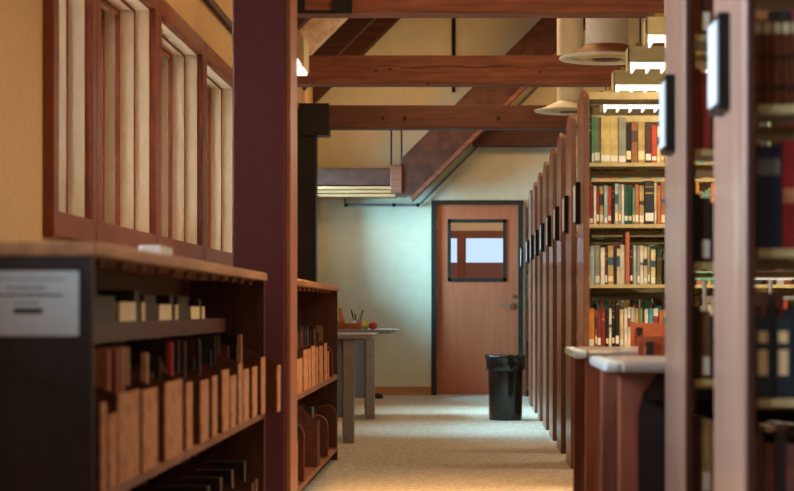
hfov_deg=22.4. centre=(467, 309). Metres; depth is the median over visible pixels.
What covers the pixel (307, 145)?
timber post
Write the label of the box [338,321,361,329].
wooden tray
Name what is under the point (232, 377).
magazine file
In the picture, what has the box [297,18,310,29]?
rafter
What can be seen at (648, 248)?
book
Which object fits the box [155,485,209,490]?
magazine
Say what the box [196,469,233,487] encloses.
magazine
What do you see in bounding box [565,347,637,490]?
table
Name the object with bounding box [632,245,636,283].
book
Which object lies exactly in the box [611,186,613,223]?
book
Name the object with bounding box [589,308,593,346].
book
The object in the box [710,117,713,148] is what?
book
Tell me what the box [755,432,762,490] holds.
book
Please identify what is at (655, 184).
book
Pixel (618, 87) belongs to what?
diffuser
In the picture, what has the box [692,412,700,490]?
book
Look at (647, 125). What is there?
book
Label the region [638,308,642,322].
book
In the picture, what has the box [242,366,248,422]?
magazine file
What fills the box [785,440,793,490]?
book
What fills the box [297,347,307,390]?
magazine file
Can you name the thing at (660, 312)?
book
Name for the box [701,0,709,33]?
book
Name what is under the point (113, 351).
magazine
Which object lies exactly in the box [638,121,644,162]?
book
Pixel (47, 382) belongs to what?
bookcase
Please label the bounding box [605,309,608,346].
book
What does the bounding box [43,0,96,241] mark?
window
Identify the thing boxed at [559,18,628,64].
air duct
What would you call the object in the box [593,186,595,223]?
book
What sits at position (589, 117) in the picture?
book
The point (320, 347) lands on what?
magazine file
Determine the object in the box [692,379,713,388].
shelf
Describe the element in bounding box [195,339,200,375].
magazine
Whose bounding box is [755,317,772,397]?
book
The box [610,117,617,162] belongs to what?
book
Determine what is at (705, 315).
book
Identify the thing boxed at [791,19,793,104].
book
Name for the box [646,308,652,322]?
book
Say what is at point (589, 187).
book
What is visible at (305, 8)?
ceiling beam
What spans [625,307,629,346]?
book
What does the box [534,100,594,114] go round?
diffuser
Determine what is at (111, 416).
magazine file
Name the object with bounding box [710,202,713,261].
book
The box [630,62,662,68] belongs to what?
diffuser
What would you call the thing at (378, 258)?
wall
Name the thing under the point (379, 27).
rafter
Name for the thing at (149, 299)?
box
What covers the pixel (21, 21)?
wall
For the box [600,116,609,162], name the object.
book
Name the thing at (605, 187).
book
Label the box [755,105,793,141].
shelf
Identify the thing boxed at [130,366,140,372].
magazine
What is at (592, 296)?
shelf
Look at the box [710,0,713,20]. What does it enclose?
book
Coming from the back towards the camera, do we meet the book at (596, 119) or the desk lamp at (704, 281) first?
the book at (596, 119)
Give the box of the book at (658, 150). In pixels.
[657,126,659,162]
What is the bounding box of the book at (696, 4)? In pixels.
[692,0,700,36]
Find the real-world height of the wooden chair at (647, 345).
0.826 m
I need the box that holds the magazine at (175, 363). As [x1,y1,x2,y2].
[161,361,178,372]
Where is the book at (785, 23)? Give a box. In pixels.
[781,19,790,104]
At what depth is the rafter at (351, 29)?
20.05 m
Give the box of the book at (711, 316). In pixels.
[710,315,713,378]
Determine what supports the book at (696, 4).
on the stack at (675, 88)
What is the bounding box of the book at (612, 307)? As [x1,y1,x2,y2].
[609,305,614,346]
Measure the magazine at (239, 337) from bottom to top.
0.300 m
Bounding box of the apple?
[369,322,376,328]
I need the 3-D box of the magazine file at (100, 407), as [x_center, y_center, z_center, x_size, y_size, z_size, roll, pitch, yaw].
[-0.908,0.263,4.330,0.240,0.265,0.060,0,0,0]
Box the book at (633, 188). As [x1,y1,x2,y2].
[632,187,634,223]
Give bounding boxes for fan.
[338,307,344,322]
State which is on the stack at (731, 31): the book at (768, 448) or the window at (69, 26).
the book at (768, 448)
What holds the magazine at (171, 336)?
in the magazine file at (235, 367)
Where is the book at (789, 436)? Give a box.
[783,430,793,442]
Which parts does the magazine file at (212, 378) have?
panel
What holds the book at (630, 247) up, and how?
on the stack at (585, 173)
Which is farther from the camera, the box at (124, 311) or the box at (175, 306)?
the box at (175, 306)
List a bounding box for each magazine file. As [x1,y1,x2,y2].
[94,384,139,484]
[94,398,106,490]
[107,409,116,489]
[130,369,181,461]
[130,377,157,472]
[131,485,164,490]
[157,471,196,484]
[164,367,208,443]
[166,372,191,450]
[166,465,237,490]
[186,366,216,437]
[188,459,253,490]
[192,455,257,490]
[192,467,244,490]
[201,363,228,432]
[216,353,241,424]
[219,341,264,414]
[229,372,235,428]
[242,346,280,411]
[242,361,256,417]
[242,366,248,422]
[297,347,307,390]
[297,356,302,394]
[297,400,319,466]
[297,441,297,487]
[302,346,310,388]
[303,343,315,387]
[312,344,322,383]
[316,341,326,380]
[316,346,317,384]
[327,351,328,379]
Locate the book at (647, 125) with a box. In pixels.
[645,123,650,162]
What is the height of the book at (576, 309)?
0.195 m
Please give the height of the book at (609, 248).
0.200 m
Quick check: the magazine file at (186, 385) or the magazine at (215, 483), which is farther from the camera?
the magazine at (215, 483)
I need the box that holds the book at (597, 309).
[595,308,600,346]
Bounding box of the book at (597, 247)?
[594,245,599,283]
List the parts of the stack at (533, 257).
panel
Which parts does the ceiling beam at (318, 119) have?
beam seat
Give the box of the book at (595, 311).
[594,310,596,346]
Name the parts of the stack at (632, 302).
panel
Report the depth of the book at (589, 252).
10.34 m
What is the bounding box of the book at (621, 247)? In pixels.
[618,245,624,283]
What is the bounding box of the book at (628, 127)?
[626,125,630,162]
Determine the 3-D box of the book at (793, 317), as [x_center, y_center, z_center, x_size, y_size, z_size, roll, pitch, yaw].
[0.726,0.103,4.415,0.041,0.175,0.191,0,0,0]
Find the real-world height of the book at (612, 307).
0.215 m
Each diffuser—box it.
[297,66,306,75]
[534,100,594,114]
[559,43,628,64]
[604,105,658,108]
[616,85,658,90]
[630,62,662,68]
[648,35,664,42]
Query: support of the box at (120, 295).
on the bookcase at (47, 382)
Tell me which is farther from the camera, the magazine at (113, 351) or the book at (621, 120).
the book at (621, 120)
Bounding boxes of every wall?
[0,0,312,240]
[317,18,793,386]
[451,223,502,230]
[451,263,502,277]
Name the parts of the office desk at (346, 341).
modesty panel, leg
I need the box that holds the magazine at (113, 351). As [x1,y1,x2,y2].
[100,348,117,393]
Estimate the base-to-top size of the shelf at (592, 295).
0.038 m
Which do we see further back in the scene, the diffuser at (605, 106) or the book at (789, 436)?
the diffuser at (605, 106)
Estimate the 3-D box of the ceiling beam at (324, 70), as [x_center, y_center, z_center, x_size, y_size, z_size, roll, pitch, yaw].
[2.370,-1.867,15.688,8.060,0.236,0.225,0,0,0]
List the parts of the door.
vision panel frame, handle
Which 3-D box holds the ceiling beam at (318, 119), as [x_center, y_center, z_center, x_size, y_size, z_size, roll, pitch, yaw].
[2.370,-1.845,19.480,8.060,0.310,0.280,0,0,0]
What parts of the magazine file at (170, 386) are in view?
panel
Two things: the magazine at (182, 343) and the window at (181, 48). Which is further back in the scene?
the window at (181, 48)
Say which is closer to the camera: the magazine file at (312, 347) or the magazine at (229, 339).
the magazine at (229, 339)
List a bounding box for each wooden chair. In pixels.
[630,323,664,346]
[638,336,664,355]
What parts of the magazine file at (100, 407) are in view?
panel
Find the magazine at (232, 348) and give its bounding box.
[219,345,236,360]
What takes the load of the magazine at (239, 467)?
in the magazine file at (248, 485)
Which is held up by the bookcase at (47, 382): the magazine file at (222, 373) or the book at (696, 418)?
the magazine file at (222, 373)
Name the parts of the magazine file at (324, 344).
panel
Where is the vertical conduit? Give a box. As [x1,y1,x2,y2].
[452,18,454,91]
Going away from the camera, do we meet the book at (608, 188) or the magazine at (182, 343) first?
the magazine at (182, 343)
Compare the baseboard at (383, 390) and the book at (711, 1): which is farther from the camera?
the baseboard at (383, 390)
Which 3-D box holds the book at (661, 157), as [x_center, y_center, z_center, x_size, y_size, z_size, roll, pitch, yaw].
[1.005,-0.868,10.436,0.019,0.215,0.191,0,0,0]
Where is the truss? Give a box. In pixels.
[318,18,585,201]
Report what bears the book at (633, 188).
on the stack at (585, 173)
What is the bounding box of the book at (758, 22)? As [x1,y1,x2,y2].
[755,19,761,105]
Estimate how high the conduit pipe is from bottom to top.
1.549 m
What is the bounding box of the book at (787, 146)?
[774,140,793,248]
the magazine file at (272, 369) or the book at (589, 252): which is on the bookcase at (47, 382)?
the magazine file at (272, 369)
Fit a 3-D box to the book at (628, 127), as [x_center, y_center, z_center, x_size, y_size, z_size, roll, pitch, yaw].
[0.831,-0.858,10.431,0.025,0.195,0.191,0,0,0]
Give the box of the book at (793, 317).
[793,317,793,397]
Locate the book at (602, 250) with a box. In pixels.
[600,248,604,283]
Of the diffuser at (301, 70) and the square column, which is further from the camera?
the diffuser at (301, 70)
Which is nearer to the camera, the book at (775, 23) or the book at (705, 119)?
the book at (775, 23)
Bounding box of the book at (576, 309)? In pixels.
[576,309,576,342]
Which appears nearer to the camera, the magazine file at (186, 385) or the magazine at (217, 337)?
the magazine file at (186, 385)
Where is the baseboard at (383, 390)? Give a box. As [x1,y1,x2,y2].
[375,387,430,394]
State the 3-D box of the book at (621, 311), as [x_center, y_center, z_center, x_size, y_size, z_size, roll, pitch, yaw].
[0.795,0.093,10.434,0.020,0.195,0.191,0,0,0]
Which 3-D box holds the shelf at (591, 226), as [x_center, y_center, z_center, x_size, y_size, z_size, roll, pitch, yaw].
[1.538,-0.424,10.605,1.825,0.038,0.566,0,0,0]
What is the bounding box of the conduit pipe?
[344,87,537,206]
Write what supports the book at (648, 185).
on the stack at (585, 173)
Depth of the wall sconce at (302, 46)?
8.96 m
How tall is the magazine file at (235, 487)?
0.254 m
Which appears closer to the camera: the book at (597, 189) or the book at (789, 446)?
the book at (789, 446)
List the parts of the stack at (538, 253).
panel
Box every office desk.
[338,329,399,418]
[338,333,377,442]
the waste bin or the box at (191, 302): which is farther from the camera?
the waste bin
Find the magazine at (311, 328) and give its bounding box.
[306,326,313,344]
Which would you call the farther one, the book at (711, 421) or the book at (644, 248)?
the book at (644, 248)
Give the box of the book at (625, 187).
[624,186,627,223]
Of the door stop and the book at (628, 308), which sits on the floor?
the door stop
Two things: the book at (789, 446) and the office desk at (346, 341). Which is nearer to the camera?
the book at (789, 446)
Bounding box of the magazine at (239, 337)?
[237,335,241,362]
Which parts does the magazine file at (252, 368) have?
panel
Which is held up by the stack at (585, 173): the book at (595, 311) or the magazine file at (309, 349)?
the book at (595, 311)
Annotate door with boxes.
[431,200,522,394]
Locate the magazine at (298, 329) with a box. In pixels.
[297,328,300,348]
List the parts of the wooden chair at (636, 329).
leg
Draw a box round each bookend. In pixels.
[297,424,304,483]
[315,404,336,448]
[315,414,327,457]
[327,346,332,377]
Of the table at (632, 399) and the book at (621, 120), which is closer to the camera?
the table at (632, 399)
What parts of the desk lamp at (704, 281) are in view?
stem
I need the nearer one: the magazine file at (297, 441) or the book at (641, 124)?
the magazine file at (297, 441)
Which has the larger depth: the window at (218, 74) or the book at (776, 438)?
the window at (218, 74)
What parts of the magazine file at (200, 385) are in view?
panel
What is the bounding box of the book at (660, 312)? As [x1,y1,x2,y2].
[658,310,662,322]
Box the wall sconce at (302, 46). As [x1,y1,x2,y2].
[297,29,308,75]
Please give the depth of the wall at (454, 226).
25.00 m
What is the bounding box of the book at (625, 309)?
[622,308,626,346]
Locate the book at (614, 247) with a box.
[613,246,616,283]
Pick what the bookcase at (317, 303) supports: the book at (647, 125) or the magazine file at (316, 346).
the magazine file at (316, 346)
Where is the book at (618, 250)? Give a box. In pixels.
[617,249,619,283]
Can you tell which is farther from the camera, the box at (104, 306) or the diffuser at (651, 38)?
the diffuser at (651, 38)
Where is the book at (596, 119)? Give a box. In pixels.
[594,117,599,162]
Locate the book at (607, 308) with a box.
[607,308,610,346]
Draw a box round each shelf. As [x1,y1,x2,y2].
[576,179,713,190]
[576,287,793,294]
[589,163,713,176]
[589,224,664,235]
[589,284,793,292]
[592,243,664,248]
[592,295,793,295]
[592,296,664,296]
[592,297,661,297]
[592,298,652,298]
[592,299,639,299]
[692,34,707,69]
[692,149,713,175]
[692,262,793,278]
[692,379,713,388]
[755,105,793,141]
[755,249,793,270]
[755,398,793,409]
[756,0,793,10]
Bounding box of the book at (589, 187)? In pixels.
[589,187,589,223]
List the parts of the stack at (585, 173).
panel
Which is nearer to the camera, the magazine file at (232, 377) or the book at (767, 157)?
the book at (767, 157)
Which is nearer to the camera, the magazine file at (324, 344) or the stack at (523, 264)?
the magazine file at (324, 344)
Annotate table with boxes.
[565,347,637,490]
[589,356,793,490]
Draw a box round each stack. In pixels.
[520,202,620,396]
[526,190,634,406]
[530,182,647,412]
[535,172,661,420]
[540,161,664,429]
[546,148,698,440]
[553,133,793,453]
[562,114,793,468]
[573,91,793,346]
[659,0,793,490]
[708,0,793,490]
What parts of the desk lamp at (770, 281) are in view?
stem, lamp shade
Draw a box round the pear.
[362,319,368,328]
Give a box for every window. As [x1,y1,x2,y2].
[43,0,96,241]
[96,0,158,249]
[159,0,204,261]
[205,42,231,266]
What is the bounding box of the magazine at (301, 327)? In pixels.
[297,326,302,346]
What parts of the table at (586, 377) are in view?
leg, leg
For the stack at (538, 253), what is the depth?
16.64 m
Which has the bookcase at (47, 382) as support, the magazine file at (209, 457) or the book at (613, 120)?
the magazine file at (209, 457)
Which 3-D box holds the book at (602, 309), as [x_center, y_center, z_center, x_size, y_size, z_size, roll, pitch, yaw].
[0.699,0.091,10.428,0.020,0.200,0.191,0,0,0]
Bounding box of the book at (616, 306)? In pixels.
[615,305,618,346]
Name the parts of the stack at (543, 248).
panel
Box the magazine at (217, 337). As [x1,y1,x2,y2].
[215,336,218,353]
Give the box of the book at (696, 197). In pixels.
[692,193,700,262]
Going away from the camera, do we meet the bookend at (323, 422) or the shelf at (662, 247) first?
the bookend at (323, 422)
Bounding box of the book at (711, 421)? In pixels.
[710,420,713,490]
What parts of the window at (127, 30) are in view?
sash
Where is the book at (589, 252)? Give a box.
[589,252,589,283]
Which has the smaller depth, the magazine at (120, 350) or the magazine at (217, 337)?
the magazine at (120, 350)
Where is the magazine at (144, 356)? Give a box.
[141,353,147,382]
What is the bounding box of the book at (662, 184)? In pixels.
[658,182,664,223]
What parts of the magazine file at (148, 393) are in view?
panel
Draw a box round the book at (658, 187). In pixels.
[657,186,660,223]
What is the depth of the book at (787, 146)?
4.32 m
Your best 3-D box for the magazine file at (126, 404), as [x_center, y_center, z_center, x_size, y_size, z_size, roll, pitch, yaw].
[-0.908,0.258,4.655,0.240,0.275,0.290,0,0,0]
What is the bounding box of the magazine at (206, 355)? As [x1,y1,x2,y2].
[201,350,211,366]
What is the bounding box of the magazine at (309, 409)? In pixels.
[301,406,313,418]
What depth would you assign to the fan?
17.04 m
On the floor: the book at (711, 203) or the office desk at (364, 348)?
the office desk at (364, 348)
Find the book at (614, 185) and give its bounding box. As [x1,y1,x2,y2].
[613,184,617,223]
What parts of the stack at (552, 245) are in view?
panel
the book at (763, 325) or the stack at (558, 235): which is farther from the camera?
the stack at (558, 235)
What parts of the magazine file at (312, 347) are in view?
panel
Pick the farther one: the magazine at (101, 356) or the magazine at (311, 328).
the magazine at (311, 328)
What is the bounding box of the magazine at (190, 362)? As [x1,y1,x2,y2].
[186,358,194,369]
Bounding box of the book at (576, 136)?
[576,136,576,178]
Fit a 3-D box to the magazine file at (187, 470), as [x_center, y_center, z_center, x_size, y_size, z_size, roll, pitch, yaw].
[-0.930,0.690,7.005,0.240,0.289,0.090,0,0,0]
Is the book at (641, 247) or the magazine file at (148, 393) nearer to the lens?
the magazine file at (148, 393)
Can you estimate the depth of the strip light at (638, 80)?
13.75 m
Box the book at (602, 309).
[601,308,604,346]
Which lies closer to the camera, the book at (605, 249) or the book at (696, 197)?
the book at (696, 197)
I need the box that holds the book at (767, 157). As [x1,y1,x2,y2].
[755,145,780,248]
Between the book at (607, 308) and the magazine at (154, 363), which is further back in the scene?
the book at (607, 308)
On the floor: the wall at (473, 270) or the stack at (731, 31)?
the stack at (731, 31)
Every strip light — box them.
[592,105,658,115]
[600,18,658,112]
[611,67,704,91]
[625,43,707,73]
[643,13,664,47]
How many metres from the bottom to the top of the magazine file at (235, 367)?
0.280 m
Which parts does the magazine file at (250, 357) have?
panel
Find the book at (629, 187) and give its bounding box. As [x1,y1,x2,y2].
[628,186,631,223]
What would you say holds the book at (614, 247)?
on the stack at (585, 173)
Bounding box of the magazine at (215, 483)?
[183,477,221,490]
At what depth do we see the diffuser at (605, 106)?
15.02 m
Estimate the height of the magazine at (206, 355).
0.260 m
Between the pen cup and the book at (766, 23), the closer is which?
the book at (766, 23)
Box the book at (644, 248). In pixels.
[643,247,646,283]
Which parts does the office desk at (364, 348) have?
modesty panel, leg, leg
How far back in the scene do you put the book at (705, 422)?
5.52 m
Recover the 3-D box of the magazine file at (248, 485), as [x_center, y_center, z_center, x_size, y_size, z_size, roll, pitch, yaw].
[-0.930,0.699,7.535,0.240,0.271,0.090,0,0,0]
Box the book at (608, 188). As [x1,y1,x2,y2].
[607,187,610,223]
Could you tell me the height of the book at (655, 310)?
0.200 m
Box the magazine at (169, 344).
[167,342,172,374]
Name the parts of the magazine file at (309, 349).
panel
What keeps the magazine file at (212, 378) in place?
on the bookcase at (47, 382)
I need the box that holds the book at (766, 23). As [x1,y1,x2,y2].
[762,19,770,104]
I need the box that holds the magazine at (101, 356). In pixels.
[94,349,109,390]
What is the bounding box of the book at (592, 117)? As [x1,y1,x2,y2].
[591,116,593,162]
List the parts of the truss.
hanger rod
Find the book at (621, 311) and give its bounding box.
[619,309,623,346]
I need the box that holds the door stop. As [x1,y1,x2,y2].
[375,393,382,398]
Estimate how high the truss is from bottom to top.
4.156 m
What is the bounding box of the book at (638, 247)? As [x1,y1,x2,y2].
[637,246,639,283]
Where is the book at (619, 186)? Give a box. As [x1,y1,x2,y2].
[618,185,620,223]
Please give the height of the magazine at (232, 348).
0.260 m
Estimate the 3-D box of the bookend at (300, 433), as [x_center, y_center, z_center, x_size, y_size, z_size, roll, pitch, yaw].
[-0.861,0.688,9.652,0.138,0.294,0.104,0,0,0]
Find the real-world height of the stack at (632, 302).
2.075 m
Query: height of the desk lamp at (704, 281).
0.313 m
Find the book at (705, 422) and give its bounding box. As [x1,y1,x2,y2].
[701,416,709,490]
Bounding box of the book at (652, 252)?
[650,250,654,283]
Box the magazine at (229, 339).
[198,334,240,344]
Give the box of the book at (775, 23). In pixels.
[771,19,780,104]
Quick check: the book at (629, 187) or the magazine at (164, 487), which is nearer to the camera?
the magazine at (164, 487)
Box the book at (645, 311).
[643,309,647,322]
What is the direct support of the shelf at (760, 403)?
attached to the stack at (731, 31)
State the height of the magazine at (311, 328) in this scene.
0.306 m
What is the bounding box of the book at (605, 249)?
[605,249,606,283]
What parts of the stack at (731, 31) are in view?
panel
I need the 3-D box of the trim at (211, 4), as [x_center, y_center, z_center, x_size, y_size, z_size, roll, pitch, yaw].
[-1.645,-1.965,8.820,0.030,0.050,25.640,0,0,0]
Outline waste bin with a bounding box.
[484,354,525,420]
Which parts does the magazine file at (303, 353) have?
panel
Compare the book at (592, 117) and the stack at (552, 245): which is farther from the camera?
the stack at (552, 245)
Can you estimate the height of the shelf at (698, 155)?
0.038 m
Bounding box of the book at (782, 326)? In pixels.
[773,317,792,397]
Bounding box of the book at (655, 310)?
[653,308,657,322]
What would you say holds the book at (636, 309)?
on the stack at (585, 173)
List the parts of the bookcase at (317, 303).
shelf, shelf, bookcase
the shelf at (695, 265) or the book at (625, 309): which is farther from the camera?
the book at (625, 309)
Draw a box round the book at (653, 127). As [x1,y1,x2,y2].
[651,125,656,162]
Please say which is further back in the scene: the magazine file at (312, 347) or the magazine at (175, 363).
the magazine file at (312, 347)
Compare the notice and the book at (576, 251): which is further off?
the book at (576, 251)
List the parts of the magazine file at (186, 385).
panel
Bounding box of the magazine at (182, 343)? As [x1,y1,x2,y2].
[180,341,185,378]
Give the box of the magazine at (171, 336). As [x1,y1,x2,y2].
[171,336,214,336]
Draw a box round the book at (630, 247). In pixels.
[629,246,632,283]
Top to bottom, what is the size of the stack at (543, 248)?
2.075 m
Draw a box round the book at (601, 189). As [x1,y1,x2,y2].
[599,187,603,223]
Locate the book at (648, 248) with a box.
[647,247,649,283]
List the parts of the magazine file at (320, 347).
panel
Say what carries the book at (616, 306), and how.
on the stack at (585, 173)
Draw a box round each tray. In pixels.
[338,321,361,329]
[338,328,361,329]
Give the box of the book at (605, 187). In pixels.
[603,186,606,223]
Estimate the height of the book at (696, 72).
0.225 m
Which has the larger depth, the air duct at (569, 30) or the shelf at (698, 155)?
the air duct at (569, 30)
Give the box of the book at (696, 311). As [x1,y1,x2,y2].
[692,307,700,378]
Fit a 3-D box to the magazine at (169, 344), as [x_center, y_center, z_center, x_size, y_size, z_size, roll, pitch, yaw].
[-0.828,0.240,5.551,0.015,0.300,0.022,0,0,0]
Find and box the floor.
[303,394,572,490]
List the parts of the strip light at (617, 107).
suspension rod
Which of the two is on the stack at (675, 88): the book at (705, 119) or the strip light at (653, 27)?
the book at (705, 119)
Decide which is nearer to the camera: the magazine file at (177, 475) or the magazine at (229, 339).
the magazine file at (177, 475)
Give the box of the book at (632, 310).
[630,308,634,322]
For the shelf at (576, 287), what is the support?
attached to the stack at (568, 227)
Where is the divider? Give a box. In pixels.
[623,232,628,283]
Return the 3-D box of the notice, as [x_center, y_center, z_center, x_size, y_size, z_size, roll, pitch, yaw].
[-0.977,-0.014,4.257,0.296,0.138,0.005,0,0,0]
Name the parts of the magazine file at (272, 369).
panel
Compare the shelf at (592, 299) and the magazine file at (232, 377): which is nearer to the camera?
the magazine file at (232, 377)
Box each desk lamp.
[696,279,713,310]
[756,279,792,292]
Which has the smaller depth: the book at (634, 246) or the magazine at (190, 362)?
the magazine at (190, 362)
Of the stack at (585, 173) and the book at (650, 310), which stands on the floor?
the stack at (585, 173)
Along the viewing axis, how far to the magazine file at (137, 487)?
6.32 m
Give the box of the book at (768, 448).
[763,440,773,490]
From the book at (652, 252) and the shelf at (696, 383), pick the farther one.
the book at (652, 252)
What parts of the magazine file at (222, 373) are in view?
panel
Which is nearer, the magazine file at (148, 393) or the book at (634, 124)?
the magazine file at (148, 393)
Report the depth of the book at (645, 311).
10.34 m
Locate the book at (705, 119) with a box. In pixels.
[701,72,709,148]
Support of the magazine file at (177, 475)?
on the bookcase at (47, 382)
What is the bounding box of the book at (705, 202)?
[701,198,709,261]
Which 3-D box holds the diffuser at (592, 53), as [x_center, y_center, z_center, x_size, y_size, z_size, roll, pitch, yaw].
[0.910,-1.681,13.100,0.630,0.102,0.630,0,0,0]
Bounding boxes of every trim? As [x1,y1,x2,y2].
[203,0,298,108]
[451,231,502,277]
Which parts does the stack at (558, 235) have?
panel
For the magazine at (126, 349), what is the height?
0.300 m
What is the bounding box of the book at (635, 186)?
[632,185,638,223]
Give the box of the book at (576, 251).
[576,251,576,286]
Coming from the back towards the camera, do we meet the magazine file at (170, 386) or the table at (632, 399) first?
the table at (632, 399)
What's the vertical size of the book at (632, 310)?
0.200 m
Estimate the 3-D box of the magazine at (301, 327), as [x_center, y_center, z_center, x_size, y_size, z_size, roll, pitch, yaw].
[-0.925,0.236,10.066,0.190,0.308,0.022,0,0,0]
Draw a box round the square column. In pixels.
[232,0,296,490]
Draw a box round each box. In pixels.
[94,295,114,321]
[98,290,139,320]
[115,302,135,321]
[139,246,172,255]
[140,294,155,320]
[140,302,144,320]
[156,295,173,319]
[156,304,171,319]
[174,296,187,319]
[174,305,177,319]
[188,299,200,318]
[188,306,199,318]
[201,306,204,318]
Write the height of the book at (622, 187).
0.200 m
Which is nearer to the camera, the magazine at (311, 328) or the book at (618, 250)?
the book at (618, 250)
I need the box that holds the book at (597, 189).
[596,188,598,223]
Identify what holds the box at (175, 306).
on the bookcase at (47, 382)
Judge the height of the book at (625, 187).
0.200 m
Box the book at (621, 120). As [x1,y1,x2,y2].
[618,117,625,162]
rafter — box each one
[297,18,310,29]
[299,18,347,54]
[302,18,376,90]
[313,18,400,102]
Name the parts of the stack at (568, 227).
panel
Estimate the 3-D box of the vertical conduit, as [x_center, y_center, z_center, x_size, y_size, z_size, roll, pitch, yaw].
[-0.155,-3.016,21.610,0.037,1.328,0.037,0,0,22]
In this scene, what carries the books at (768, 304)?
on the stack at (675, 88)
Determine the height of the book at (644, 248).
0.195 m
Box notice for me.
[0,271,78,335]
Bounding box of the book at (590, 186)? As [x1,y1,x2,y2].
[589,185,592,223]
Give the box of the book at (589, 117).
[589,117,590,162]
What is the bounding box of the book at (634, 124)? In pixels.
[629,121,637,162]
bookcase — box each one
[0,241,266,490]
[297,279,338,490]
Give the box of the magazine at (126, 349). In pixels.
[122,347,128,384]
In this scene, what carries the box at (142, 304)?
on the bookcase at (47, 382)
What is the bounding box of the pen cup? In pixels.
[351,310,362,322]
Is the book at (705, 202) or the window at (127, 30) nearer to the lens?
the book at (705, 202)
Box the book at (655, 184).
[654,183,656,223]
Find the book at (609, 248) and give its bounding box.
[605,246,612,283]
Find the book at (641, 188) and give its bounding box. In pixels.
[639,186,643,223]
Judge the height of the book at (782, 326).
0.175 m
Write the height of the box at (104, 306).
0.070 m
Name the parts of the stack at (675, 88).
panel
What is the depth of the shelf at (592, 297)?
15.66 m
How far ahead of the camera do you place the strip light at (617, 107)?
15.04 m
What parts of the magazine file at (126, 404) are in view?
panel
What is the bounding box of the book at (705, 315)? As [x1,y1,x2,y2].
[701,311,709,378]
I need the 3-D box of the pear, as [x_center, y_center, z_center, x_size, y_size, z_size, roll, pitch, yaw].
[-0.869,0.115,16.950,0.068,0.100,0.068,0,0,0]
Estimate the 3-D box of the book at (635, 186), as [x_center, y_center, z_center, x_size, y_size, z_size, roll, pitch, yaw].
[0.873,-0.545,10.430,0.019,0.205,0.191,0,0,0]
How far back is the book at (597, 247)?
10.34 m
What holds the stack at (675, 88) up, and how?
on the floor
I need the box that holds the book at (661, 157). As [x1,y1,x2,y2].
[657,123,663,162]
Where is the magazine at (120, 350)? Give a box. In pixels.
[118,348,123,393]
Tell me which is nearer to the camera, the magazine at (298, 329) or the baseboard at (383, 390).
the magazine at (298, 329)
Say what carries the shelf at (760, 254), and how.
attached to the stack at (731, 31)
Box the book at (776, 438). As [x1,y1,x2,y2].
[762,430,784,490]
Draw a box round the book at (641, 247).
[640,246,642,283]
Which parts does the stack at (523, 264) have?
panel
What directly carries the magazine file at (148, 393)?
on the bookcase at (47, 382)
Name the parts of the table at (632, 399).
leg, leg, modesty panel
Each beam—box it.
[297,0,663,17]
[297,55,625,86]
[297,103,596,137]
[473,130,565,146]
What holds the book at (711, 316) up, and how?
on the stack at (675, 88)
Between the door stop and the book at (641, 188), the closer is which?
the book at (641, 188)
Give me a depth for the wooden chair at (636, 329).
9.13 m
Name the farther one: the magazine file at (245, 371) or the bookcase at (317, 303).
the bookcase at (317, 303)
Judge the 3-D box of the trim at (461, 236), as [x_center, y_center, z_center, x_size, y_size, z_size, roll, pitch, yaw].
[0.100,-0.630,24.985,1.100,0.720,0.030,0,0,0]
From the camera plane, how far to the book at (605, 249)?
10.34 m
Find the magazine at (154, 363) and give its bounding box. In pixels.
[129,357,160,380]
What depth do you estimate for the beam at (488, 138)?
21.42 m
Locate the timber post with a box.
[297,135,317,281]
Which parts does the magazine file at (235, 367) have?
panel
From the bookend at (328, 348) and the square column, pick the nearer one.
the square column
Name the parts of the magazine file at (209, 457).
panel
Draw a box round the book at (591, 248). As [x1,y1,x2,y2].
[589,246,594,283]
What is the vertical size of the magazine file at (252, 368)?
0.255 m
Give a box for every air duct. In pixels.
[534,18,594,114]
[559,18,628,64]
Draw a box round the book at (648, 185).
[642,181,653,223]
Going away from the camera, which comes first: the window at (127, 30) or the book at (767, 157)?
the book at (767, 157)
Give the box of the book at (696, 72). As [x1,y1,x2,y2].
[692,68,700,150]
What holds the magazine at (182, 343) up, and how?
on the bookcase at (47, 382)
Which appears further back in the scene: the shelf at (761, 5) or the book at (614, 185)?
the book at (614, 185)
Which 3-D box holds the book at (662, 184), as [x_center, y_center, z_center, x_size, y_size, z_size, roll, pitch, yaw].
[1.008,-0.553,10.431,0.020,0.220,0.191,0,0,0]
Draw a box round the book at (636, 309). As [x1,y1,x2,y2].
[635,308,637,322]
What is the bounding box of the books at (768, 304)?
[527,11,793,433]
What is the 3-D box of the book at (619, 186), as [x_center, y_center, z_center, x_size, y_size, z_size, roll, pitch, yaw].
[0.784,-0.545,10.426,0.012,0.205,0.191,0,0,0]
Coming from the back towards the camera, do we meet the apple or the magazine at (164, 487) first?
the apple
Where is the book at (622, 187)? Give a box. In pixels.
[621,186,623,223]
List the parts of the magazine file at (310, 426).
panel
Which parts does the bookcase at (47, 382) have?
panel, bookcase, panel, shelf, panel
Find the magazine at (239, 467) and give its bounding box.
[206,461,245,481]

